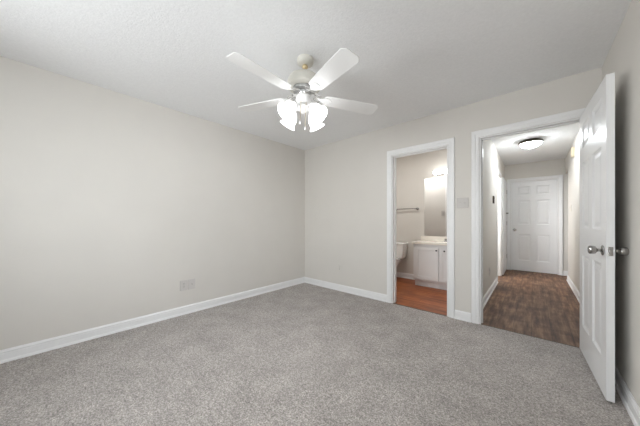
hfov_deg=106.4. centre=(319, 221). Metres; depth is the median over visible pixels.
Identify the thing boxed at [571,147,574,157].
door chime
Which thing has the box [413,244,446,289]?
vanity cabinet
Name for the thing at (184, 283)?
wall outlet
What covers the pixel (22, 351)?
baseboard
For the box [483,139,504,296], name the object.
wall
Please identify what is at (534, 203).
door
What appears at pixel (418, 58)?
ceiling
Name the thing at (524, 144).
diffuser
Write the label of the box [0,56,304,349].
wall
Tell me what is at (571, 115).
door frame
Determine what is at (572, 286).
baseboard
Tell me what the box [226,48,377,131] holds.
ceiling fan
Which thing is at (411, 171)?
wall
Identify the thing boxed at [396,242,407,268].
toilet
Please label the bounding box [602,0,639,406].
wall
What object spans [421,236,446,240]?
backsplash
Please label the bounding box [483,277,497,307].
baseboard
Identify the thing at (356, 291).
baseboard
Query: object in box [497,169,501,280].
door frame
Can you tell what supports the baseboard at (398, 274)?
attached to the wall at (411, 171)
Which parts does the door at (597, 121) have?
knob, latch plate, knob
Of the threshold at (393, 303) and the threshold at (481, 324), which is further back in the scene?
the threshold at (393, 303)
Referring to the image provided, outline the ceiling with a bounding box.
[0,0,630,165]
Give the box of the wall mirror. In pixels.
[424,176,446,236]
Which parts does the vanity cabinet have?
door, door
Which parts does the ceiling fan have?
blade, blade, lamp shade, lamp shade, bulb, hub plate, blade, bulb, lamp shade, lamp shade, blade, blade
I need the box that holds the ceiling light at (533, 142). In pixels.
[518,138,543,148]
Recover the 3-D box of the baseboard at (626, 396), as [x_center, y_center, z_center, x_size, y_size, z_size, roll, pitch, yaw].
[0.925,1.073,0.398,0.022,0.101,4.380,0,0,42]
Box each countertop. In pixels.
[412,236,446,245]
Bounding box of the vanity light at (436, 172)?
[432,169,446,175]
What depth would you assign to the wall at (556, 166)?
5.11 m
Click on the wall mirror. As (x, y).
(435, 189)
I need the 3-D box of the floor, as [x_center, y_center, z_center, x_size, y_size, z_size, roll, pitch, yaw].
[1.479,1.159,2.730,4.900,0.070,8.600,0,0,42]
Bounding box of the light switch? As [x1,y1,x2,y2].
[457,198,468,207]
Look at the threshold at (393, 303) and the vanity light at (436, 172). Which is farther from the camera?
the vanity light at (436, 172)
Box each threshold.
[393,303,445,315]
[481,324,578,347]
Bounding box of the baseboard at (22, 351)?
[0,277,304,363]
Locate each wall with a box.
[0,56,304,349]
[305,67,601,322]
[396,149,446,273]
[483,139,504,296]
[505,158,567,270]
[565,130,579,292]
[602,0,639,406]
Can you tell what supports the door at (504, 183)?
in the wall at (492, 161)
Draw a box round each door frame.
[387,137,454,317]
[471,108,584,323]
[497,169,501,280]
[507,175,562,274]
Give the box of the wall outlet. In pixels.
[180,280,187,290]
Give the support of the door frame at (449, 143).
attached to the wall at (346, 179)
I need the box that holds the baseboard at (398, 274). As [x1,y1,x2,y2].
[396,272,414,279]
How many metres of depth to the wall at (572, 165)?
3.85 m
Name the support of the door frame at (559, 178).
attached to the wall at (556, 166)
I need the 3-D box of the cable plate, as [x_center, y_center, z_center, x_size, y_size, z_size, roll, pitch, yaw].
[-1.583,0.772,2.960,0.020,0.122,0.084,0,0,42]
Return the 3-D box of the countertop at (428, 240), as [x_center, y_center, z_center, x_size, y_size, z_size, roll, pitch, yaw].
[2.124,0.329,4.052,0.965,0.117,0.484,0,0,42]
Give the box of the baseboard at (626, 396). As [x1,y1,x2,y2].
[615,365,639,425]
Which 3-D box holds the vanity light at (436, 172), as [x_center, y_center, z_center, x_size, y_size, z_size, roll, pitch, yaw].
[2.273,-0.876,4.148,0.640,0.090,0.142,0,0,42]
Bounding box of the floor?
[0,269,633,425]
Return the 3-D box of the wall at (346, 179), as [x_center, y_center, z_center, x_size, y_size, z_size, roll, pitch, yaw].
[1.173,-0.096,3.213,3.800,2.440,0.115,0,0,42]
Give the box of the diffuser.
[520,141,541,147]
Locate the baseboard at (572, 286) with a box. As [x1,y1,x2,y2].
[567,275,579,302]
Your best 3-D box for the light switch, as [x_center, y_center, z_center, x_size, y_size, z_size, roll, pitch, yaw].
[1.622,-0.211,2.725,0.118,0.117,0.017,0,0,42]
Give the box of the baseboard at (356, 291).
[305,277,386,301]
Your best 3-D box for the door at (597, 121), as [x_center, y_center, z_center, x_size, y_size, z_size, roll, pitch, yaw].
[2.044,0.099,1.785,0.169,2.022,0.818,0,0,39]
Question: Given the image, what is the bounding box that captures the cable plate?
[188,278,194,288]
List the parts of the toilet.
tank, tank lid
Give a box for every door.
[502,178,507,274]
[512,179,556,273]
[580,72,628,402]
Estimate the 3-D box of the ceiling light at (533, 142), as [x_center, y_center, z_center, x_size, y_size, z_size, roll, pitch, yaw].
[3.423,-1.250,3.891,0.312,0.133,0.312,0,0,42]

